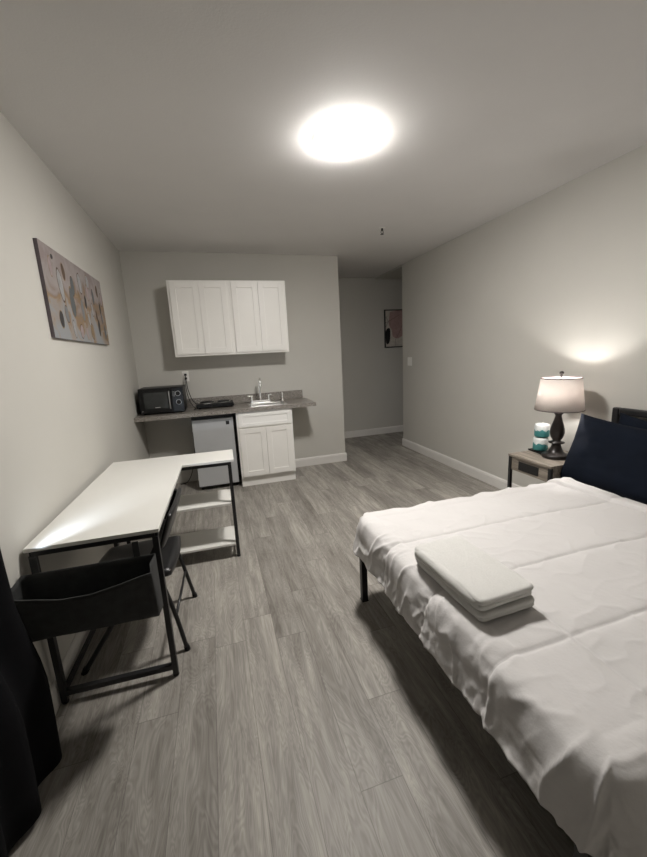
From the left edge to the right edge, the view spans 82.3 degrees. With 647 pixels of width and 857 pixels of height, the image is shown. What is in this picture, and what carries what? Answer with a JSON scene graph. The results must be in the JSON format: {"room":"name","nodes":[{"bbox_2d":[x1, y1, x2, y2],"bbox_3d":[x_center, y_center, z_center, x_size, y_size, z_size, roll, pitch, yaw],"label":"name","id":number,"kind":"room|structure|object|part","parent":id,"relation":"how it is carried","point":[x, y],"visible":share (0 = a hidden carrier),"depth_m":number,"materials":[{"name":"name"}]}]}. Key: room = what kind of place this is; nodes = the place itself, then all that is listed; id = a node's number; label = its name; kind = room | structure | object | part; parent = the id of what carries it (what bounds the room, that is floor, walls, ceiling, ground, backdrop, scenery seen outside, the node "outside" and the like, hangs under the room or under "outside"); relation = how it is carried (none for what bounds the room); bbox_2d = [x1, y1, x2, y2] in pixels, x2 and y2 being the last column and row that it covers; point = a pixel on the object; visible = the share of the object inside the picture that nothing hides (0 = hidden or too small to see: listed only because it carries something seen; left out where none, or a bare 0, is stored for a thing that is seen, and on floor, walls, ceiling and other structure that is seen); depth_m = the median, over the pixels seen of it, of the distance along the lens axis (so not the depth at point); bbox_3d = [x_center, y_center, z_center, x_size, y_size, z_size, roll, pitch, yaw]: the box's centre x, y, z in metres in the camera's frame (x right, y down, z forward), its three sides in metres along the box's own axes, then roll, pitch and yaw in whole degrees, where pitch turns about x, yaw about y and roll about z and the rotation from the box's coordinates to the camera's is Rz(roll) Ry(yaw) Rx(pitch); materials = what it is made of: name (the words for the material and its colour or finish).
{"room":"studio apartment","nodes":[
{"label":"studio apartment","id":0,"kind":"room"},
{"bbox_2d":[0,111,149,685],"bbox_3d":[-1.508,-0.211,2.131,0.100,2.570,6.802,-6,12,-16],"label":"wall","id":1,"kind":"structure","parent":0,"point":[69,408],"depth_m":1.86,"materials":[{"name":"paint"}]},
{"bbox_2d":[0,549,61,856],"bbox_3d":[-0.838,0.194,0.339,0.120,2.362,2.000,-6,12,-16],"label":"curtain","id":2,"kind":"object","parent":1,"relation":"hanging from","point":[30,748],"visible":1,"depth_m":1.19,"materials":[{"name":"black fabric"}]},
{"bbox_2d":[33,238,109,344],"bbox_3d":[-1.595,-0.816,2.428,0.019,0.486,1.116,-6,12,-16],"label":"canvas painting","id":3,"kind":"object","parent":1,"relation":"attached to","point":[72,297],"visible":1,"depth_m":2.22,"materials":[{"name":"fabric"}]},
{"bbox_2d":[50,542,126,715],"bbox_3d":[-1.122,1.151,1.510,0.014,0.111,4.730,-6,12,-16],"label":"baseboard","id":4,"kind":"structure","parent":1,"relation":"attached to","point":[79,639],"depth_m":1.73,"materials":[{"name":"white wood"}]},
{"bbox_2d":[119,251,344,482],"bbox_3d":[-1.088,-0.813,4.988,2.387,2.570,1.252,-6,12,-16],"label":"wall","id":5,"kind":"structure","parent":0,"point":[312,365],"depth_m":4.35,"materials":[{"name":"paint"}]},
{"bbox_2d":[182,371,188,381],"bbox_3d":[-1.566,-0.590,4.204,0.070,0.114,0.028,-6,12,-16],"label":"wall outlet","id":6,"kind":"object","parent":5,"relation":"attached to","point":[184,373],"visible":0.96,"depth_m":4.21,"materials":[{"name":"white plastic"}]},
{"bbox_2d":[166,280,234,356],"bbox_3d":[-1.322,-1.179,4.021,0.609,0.765,0.303,-6,12,-16],"label":"upper cabinet","id":7,"kind":"object","parent":5,"relation":"attached to","point":[200,313],"visible":1,"depth_m":3.88,"materials":[{"name":"white paint"}]},
{"bbox_3d":[-1.416,-1.141,3.849,0.279,0.725,0.019,-6,12,-16],"label":"door","id":8,"kind":"part","parent":7,"relation":"part of","materials":[{"name":"white paint"}]},
{"bbox_3d":[-1.146,-1.171,3.925,0.279,0.725,0.019,-6,12,-16],"label":"door","id":9,"kind":"part","parent":7,"relation":"part of","materials":[{"name":"white paint"}]},
{"bbox_2d":[187,390,302,407],"bbox_3d":[-1.145,-0.338,4.382,1.843,0.104,0.021,-6,12,-16],"label":"backsplash","id":10,"kind":"structure","parent":5,"relation":"attached to","point":[293,394],"depth_m":4.45,"materials":[{"name":"grey stone"}]},
{"bbox_2d":[228,280,288,354],"bbox_3d":[-0.739,-1.243,4.187,0.609,0.765,0.303,-6,12,-16],"label":"upper cabinet","id":11,"kind":"object","parent":5,"relation":"attached to","point":[258,310],"visible":1,"depth_m":4.05,"materials":[{"name":"white paint"}]},
{"bbox_3d":[-0.833,-1.205,4.014,0.279,0.725,0.019,-6,12,-16],"label":"door","id":12,"kind":"part","parent":11,"relation":"part of","materials":[{"name":"white paint"}]},
{"bbox_3d":[-0.563,-1.235,4.091,0.279,0.725,0.019,-6,12,-16],"label":"door","id":13,"kind":"part","parent":11,"relation":"part of","materials":[{"name":"white paint"}]},
{"bbox_2d":[295,452,346,466],"bbox_3d":[-0.071,0.417,4.857,0.799,0.111,0.014,-6,12,-16],"label":"baseboard","id":14,"kind":"structure","parent":5,"relation":"attached to","point":[301,462],"depth_m":4.86,"materials":[{"name":"white wood"}]},
{"bbox_2d":[8,431,573,856],"bbox_3d":[0.950,0.824,3.075,5.100,0.080,6.802,-6,12,-16],"label":"floor","id":15,"kind":"structure","parent":0,"point":[302,716],"depth_m":1.49,"materials":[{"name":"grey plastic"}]},
{"bbox_2d":[23,449,240,704],"bbox_3d":[-0.917,0.677,2.218,0.832,0.738,1.275,-6,12,-14],"label":"desk","id":16,"kind":"object","parent":15,"relation":"on","point":[129,501],"visible":0.77,"depth_m":1.82,"materials":[{"name":"white laminate"}]},
{"bbox_3d":[-1.137,0.840,1.537,0.023,0.687,0.023,-6,12,-14],"label":"leg","id":17,"kind":"part","parent":16,"relation":"part of","materials":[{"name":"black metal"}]},
{"bbox_3d":[-1.247,1.053,2.053,0.018,0.018,0.940,-6,12,-14],"label":"foot rail","id":18,"kind":"part","parent":16,"relation":"part of","materials":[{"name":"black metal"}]},
{"bbox_2d":[11,541,162,641],"bbox_3d":[-0.903,0.644,1.415,0.501,0.310,0.170,-6,12,-14],"label":"bag","id":19,"kind":"object","parent":16,"relation":"hanging from","point":[49,604],"visible":0.91,"depth_m":1.43,"materials":[{"name":"black fabric"}]},
{"bbox_3d":[-0.903,1.116,1.654,0.428,0.023,0.023,-6,12,-14],"label":"foot rail","id":20,"kind":"part","parent":16,"relation":"part of","materials":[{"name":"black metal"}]},
{"bbox_3d":[-0.941,0.343,2.148,0.803,0.023,1.258,-6,12,-14],"label":"frame","id":21,"kind":"part","parent":16,"relation":"part of","materials":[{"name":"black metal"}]},
{"bbox_3d":[-0.701,0.795,1.649,0.023,0.687,0.023,-6,12,-14],"label":"leg","id":22,"kind":"part","parent":16,"relation":"part of","materials":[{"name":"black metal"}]},
{"bbox_2d":[138,526,235,553],"bbox_3d":[-1.037,0.847,2.726,0.752,0.015,0.300,-6,12,-14],"label":"shelf","id":23,"kind":"object","parent":16,"relation":"attached to","point":[191,542],"depth_m":2.75,"materials":[{"name":"white laminate"}]},
{"bbox_2d":[167,489,231,512],"bbox_3d":[-1.052,0.543,2.664,0.752,0.015,0.300,-6,12,-14],"label":"shelf","id":24,"kind":"object","parent":16,"relation":"attached to","point":[190,502],"depth_m":2.68,"materials":[{"name":"white laminate"}]},
{"bbox_3d":[-0.640,0.588,2.652,0.023,0.687,0.023,-6,12,-14],"label":"leg","id":25,"kind":"part","parent":16,"relation":"part of","materials":[{"name":"black metal"}]},
{"bbox_2d":[81,487,197,675],"bbox_3d":[-0.978,0.745,1.947,0.495,0.733,0.473,-6,12,-13],"label":"folding chair","id":26,"kind":"object","parent":15,"relation":"on","point":[170,545],"visible":0.56,"depth_m":1.92,"materials":[{"name":"black metal"}]},
{"bbox_3d":[-0.936,0.786,1.740,0.450,0.704,0.039,-6,12,-13],"label":"leg","id":27,"kind":"part","parent":26,"relation":"part of","materials":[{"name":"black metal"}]},
{"bbox_3d":[-0.971,0.694,1.939,0.410,0.061,0.415,-6,12,-13],"label":"seat","id":28,"kind":"part","parent":26,"relation":"part of","materials":[{"name":"black plastic"}]},
{"bbox_3d":[-1.042,0.709,2.149,0.450,0.704,0.039,-6,12,-13],"label":"leg","id":29,"kind":"part","parent":26,"relation":"part of","materials":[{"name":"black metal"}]},
{"bbox_3d":[-0.793,0.456,1.940,0.084,0.182,0.430,-6,12,-13],"label":"backrest","id":30,"kind":"part","parent":26,"relation":"part of","materials":[{"name":"black plastic"}]},
{"bbox_3d":[-0.734,0.912,1.823,0.096,0.396,0.027,-4,11,-4],"label":"leg","id":31,"kind":"part","parent":26,"relation":"part of","materials":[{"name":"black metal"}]},
{"bbox_3d":[-0.836,0.837,2.219,0.096,0.396,0.027,-8,12,-23],"label":"leg","id":32,"kind":"part","parent":26,"relation":"part of","materials":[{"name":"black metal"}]},
{"bbox_2d":[191,413,240,489],"bbox_3d":[-1.226,0.227,4.243,0.445,0.845,0.414,-6,12,-16],"label":"mini fridge","id":33,"kind":"object","parent":15,"relation":"on","point":[211,433],"visible":0.8,"depth_m":4.04,"materials":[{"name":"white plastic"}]},
{"bbox_2d":[234,408,295,486],"bbox_3d":[-0.695,0.174,4.357,0.613,0.849,0.507,-6,12,-16],"label":"base cabinet","id":34,"kind":"object","parent":15,"relation":"on","point":[265,439],"visible":0.98,"depth_m":4.12,"materials":[{"name":"white paint"}]},
{"bbox_2d":[134,390,315,421],"bbox_3d":[-1.057,-0.276,4.156,1.876,0.145,0.519,-6,12,-16],"label":"countertop","id":35,"kind":"structure","parent":34,"relation":"on","point":[294,398],"depth_m":4.13,"materials":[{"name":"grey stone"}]},
{"bbox_2d":[138,385,187,414],"bbox_3d":[-1.716,-0.311,3.976,0.435,0.272,0.352,-6,12,-15],"label":"microwave","id":36,"kind":"object","parent":35,"relation":"on","point":[171,398],"visible":1,"depth_m":3.83,"materials":[{"name":"black plastic"}]},
{"bbox_3d":[-1.733,-0.284,3.824,0.311,0.254,0.019,-6,12,-15],"label":"door","id":37,"kind":"part","parent":36,"relation":"part of","materials":[{"name":"black glass"}]},
{"bbox_3d":[-1.526,-0.306,3.879,0.114,0.254,0.018,-6,12,-15],"label":"control panel","id":38,"kind":"part","parent":36,"relation":"part of","materials":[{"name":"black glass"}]},
{"bbox_2d":[196,399,233,409],"bbox_3d":[-1.226,-0.277,4.192,0.400,0.072,0.246,-6,12,-16],"label":"hot plate","id":39,"kind":"object","parent":35,"relation":"on","point":[220,403],"visible":1,"depth_m":4.11,"materials":[{"name":"black plastic"}]},
{"bbox_2d":[247,378,271,403],"bbox_3d":[-0.743,-0.442,4.299,0.295,0.295,0.144,-6,12,-16],"label":"faucet","id":40,"kind":"object","parent":35,"relation":"on","point":[259,379],"visible":1,"depth_m":4.33,"materials":[{"name":"silver metal"}]},
{"bbox_3d":[-0.733,-0.452,4.292,0.020,0.275,0.120,-6,12,-16],"label":"spout","id":41,"kind":"part","parent":40,"relation":"part of","materials":[{"name":"silver metal"}]},
{"bbox_3d":[-0.740,-0.322,4.367,0.230,0.032,0.060,-6,12,-16],"label":"deck plate","id":42,"kind":"part","parent":40,"relation":"part of","materials":[{"name":"silver metal"}]},
{"bbox_2d":[247,400,287,406],"bbox_3d":[-0.649,-0.213,4.279,0.424,0.156,0.377,-6,12,-16],"label":"sink","id":43,"kind":"object","parent":35,"relation":"in","point":[279,402],"visible":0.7,"depth_m":4.32,"materials":[{"name":"metal"}]},
{"bbox_2d":[250,402,284,406],"bbox_3d":[-0.635,-0.202,4.233,0.374,0.152,0.229,-6,12,-16],"label":"basin","id":44,"kind":"object","parent":43,"relation":"in","point":[267,403],"depth_m":4.31,"materials":[{"name":"metal"}]},
{"bbox_3d":[-0.762,0.258,4.094,0.285,0.545,0.019,-6,12,-16],"label":"door","id":45,"kind":"part","parent":34,"relation":"part of","materials":[{"name":"white paint"}]},
{"bbox_3d":[-0.642,-0.110,4.061,0.573,0.150,0.019,-6,12,-16],"label":"drawer","id":46,"kind":"part","parent":34,"relation":"part of","materials":[{"name":"white paint"}]},
{"bbox_3d":[-0.486,0.228,4.172,0.285,0.545,0.019,-6,12,-16],"label":"door","id":47,"kind":"part","parent":34,"relation":"part of","materials":[{"name":"white paint"}]},
{"bbox_2d":[359,407,646,856],"bbox_3d":[1.317,0.550,1.703,1.939,0.965,1.431,-6,12,-16],"label":"bed","id":48,"kind":"object","parent":15,"relation":"on","point":[616,411],"visible":0.17,"depth_m":2.15,"materials":[{"name":"black metal"}]},
{"bbox_3d":[0.232,0.854,2.139,0.034,0.294,0.034,-6,12,-16],"label":"leg","id":49,"kind":"part","parent":48,"relation":"part of","materials":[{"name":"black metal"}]},
{"bbox_3d":[0.616,1.089,0.882,0.034,0.294,0.034,-6,12,-16],"label":"leg","id":50,"kind":"part","parent":48,"relation":"part of","materials":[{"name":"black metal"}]},
{"bbox_3d":[2.225,0.450,1.962,0.040,0.965,1.431,-6,12,-16],"label":"headboard","id":51,"kind":"part","parent":48,"relation":"part of","materials":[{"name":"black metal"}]},
{"bbox_3d":[1.298,0.611,1.709,1.865,0.136,1.341,-6,12,-16],"label":"mattress","id":52,"kind":"object","parent":48,"relation":"on","visible":0},
{"bbox_2d":[353,477,646,856],"bbox_3d":[1.104,0.739,1.639,1.575,0.440,1.605,-6,12,-16],"label":"comforter","id":53,"kind":"object","parent":52,"relation":"on","point":[559,682],"visible":0.9,"depth_m":1.19,"materials":[{"name":"white fabric"}]},
{"bbox_2d":[415,557,534,621],"bbox_3d":[0.558,0.575,1.419,0.246,0.040,0.408,-7,12,-18],"label":"folded towel","id":54,"kind":"object","parent":53,"relation":"on","point":[514,606],"visible":0.28,"depth_m":1.25,"materials":[{"name":"white fabric"}]},
{"bbox_2d":[414,536,533,610],"bbox_3d":[0.547,0.532,1.409,0.245,0.048,0.399,-7,12,-19],"label":"folded towel","id":55,"kind":"object","parent":54,"relation":"on","point":[484,582],"visible":1,"depth_m":1.34,"materials":[{"name":"white fabric"}]},
{"bbox_2d":[560,413,646,504],"bbox_3d":[1.842,0.203,2.232,0.229,0.472,0.807,-6,12,-13],"label":"pillow","id":56,"kind":"object","parent":52,"relation":"on","point":[605,455],"visible":0.95,"depth_m":2.28,"materials":[{"name":"blue fabric"}]},
{"bbox_2d":[618,413,646,428],"bbox_3d":[2.018,0.204,2.184,0.190,0.509,0.686,-5,12,-9],"label":"pillow","id":57,"kind":"object","parent":52,"relation":"on","point":[624,419],"visible":0.1,"depth_m":2.35,"materials":[{"name":"blue fabric"}]},
{"bbox_2d":[507,447,568,487],"bbox_3d":[1.741,0.491,2.860,0.435,0.577,0.390,-6,12,-16],"label":"nightstand","id":58,"kind":"object","parent":15,"relation":"on","point":[530,463],"visible":0.42,"depth_m":2.74,"materials":[{"name":"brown wood"}]},
{"bbox_3d":[1.494,0.489,2.977,0.022,0.558,0.022,-6,12,-16],"label":"leg","id":59,"kind":"part","parent":58,"relation":"part of","materials":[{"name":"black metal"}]},
{"bbox_3d":[1.540,0.300,2.763,0.014,0.106,0.338,-6,12,-16],"label":"panel","id":60,"kind":"part","parent":58,"relation":"part of","materials":[{"name":"grey wood"}]},
{"bbox_2d":[528,448,543,453],"bbox_3d":[1.708,0.180,2.920,0.090,0.012,0.170,-4,12,-6],"label":"tray","id":61,"kind":"object","parent":58,"relation":"on","point":[530,449],"visible":0.32,"depth_m":2.91,"materials":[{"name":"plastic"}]},
{"bbox_2d":[532,436,548,450],"bbox_3d":[1.715,0.117,2.926,0.106,0.107,0.106,-6,12,-16],"label":"toilet roll","id":62,"kind":"object","parent":61,"relation":"on","point":[539,444],"visible":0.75,"depth_m":2.88,"materials":[{"name":"teal paper"}]},
{"bbox_2d":[534,423,549,437],"bbox_3d":[1.714,0.012,2.903,0.106,0.107,0.106,-1,12,11],"label":"toilet roll","id":63,"kind":"object","parent":62,"relation":"on","point":[541,430],"visible":1,"depth_m":2.87,"materials":[{"name":"white paper"}]},
{"bbox_3d":[1.599,0.553,2.636,0.022,0.558,0.022,-6,12,-16],"label":"leg","id":64,"kind":"part","parent":58,"relation":"part of","materials":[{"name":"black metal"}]},
{"bbox_3d":[1.782,0.311,2.645,0.383,0.106,0.012,-6,12,-16],"label":"panel","id":65,"kind":"part","parent":58,"relation":"part of","materials":[{"name":"grey wood"}]},
{"bbox_2d":[534,371,584,459],"bbox_3d":[1.722,-0.098,2.710,0.316,0.638,0.316,-6,12,-16],"label":"table lamp","id":66,"kind":"object","parent":58,"relation":"on","point":[558,395],"visible":0.97,"depth_m":2.61,"materials":[{"name":"white fabric"}]},
{"bbox_3d":[1.728,0.033,2.737,0.184,0.370,0.184,-6,12,-16],"label":"stem","id":67,"kind":"part","parent":66,"relation":"part of","materials":[{"name":"brown metal"}]},
{"bbox_3d":[1.714,-0.252,2.679,0.314,0.228,0.314,-6,12,-16],"label":"lamp shade","id":68,"kind":"part","parent":66,"relation":"part of","materials":[{"name":"fabric"}]},
{"bbox_3d":[1.719,-0.140,2.701,0.316,0.006,0.316,-6,12,-16],"label":"shade trim","id":69,"kind":"part","parent":66,"relation":"part of","materials":[{"name":"white fabric"}]},
{"bbox_3d":[1.708,-0.363,2.656,0.258,0.006,0.258,-6,12,-16],"label":"shade trim","id":70,"kind":"part","parent":66,"relation":"part of","materials":[{"name":"white fabric"}]},
{"bbox_2d":[0,0,646,277],"bbox_3d":[0.816,-1.780,2.546,5.100,0.100,6.802,-6,12,-16],"label":"ceiling","id":71,"kind":"structure","parent":0,"point":[174,125],"depth_m":1.77,"materials":[{"name":"paint"}]},
{"bbox_2d":[315,120,375,156],"bbox_3d":[0.120,-1.564,2.023,0.334,0.044,0.334,-6,12,-16],"label":"ceiling light","id":72,"kind":"object","parent":71,"relation":"attached to","point":[342,138],"visible":1,"depth_m":1.96,"materials":[{"name":"plastic"}]},
{"bbox_2d":[338,278,402,431],"bbox_3d":[-0.032,-1.069,5.980,5.000,2.570,0.100,-6,12,-16],"label":"wall","id":73,"kind":"structure","parent":0,"point":[372,373],"depth_m":6.14,"materials":[{"name":"paint"}]},
{"bbox_2d":[345,425,402,437],"bbox_3d":[1.195,0.018,6.498,2.599,0.111,0.014,-6,12,-16],"label":"baseboard","id":74,"kind":"structure","parent":73,"relation":"attached to","point":[357,433],"depth_m":6.40,"materials":[{"name":"white wood"}]},
{"bbox_2d":[384,309,402,347],"bbox_3d":[1.230,-1.671,6.186,0.460,0.612,0.024,-6,12,-16],"label":"framed print","id":75,"kind":"object","parent":73,"relation":"attached to","point":[393,331],"visible":0.74,"depth_m":6.17,"materials":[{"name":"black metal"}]},
{"bbox_2d":[375,265,401,278],"bbox_3d":[1.696,-2.410,5.732,1.549,0.022,0.888,-6,12,-16],"label":"wall","id":76,"kind":"structure","parent":0,"point":[396,273],"depth_m":5.66,"materials":[{"name":"paint"}]},
{"bbox_2d":[402,144,646,486],"bbox_3d":[2.709,-0.581,2.877,1.549,2.570,5.714,-6,12,-16],"label":"wall","id":77,"kind":"structure","parent":0,"point":[556,282],"depth_m":3.20,"materials":[{"name":"paint"}]},
{"bbox_2d":[408,357,411,365],"bbox_3d":[1.203,-0.936,5.167,0.010,0.116,0.116,-6,12,-16],"label":"light switch","id":78,"kind":"object","parent":77,"relation":"attached to","point":[409,358],"visible":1,"depth_m":5.16,"materials":[{"name":"white plastic"}]},
{"bbox_2d":[402,438,520,489],"bbox_3d":[2.022,0.703,2.916,0.014,0.111,5.728,-6,12,-16],"label":"baseboard","id":79,"kind":"structure","parent":77,"relation":"attached to","point":[493,480],"depth_m":4.30,"materials":[{"name":"white wood"}]}
]}

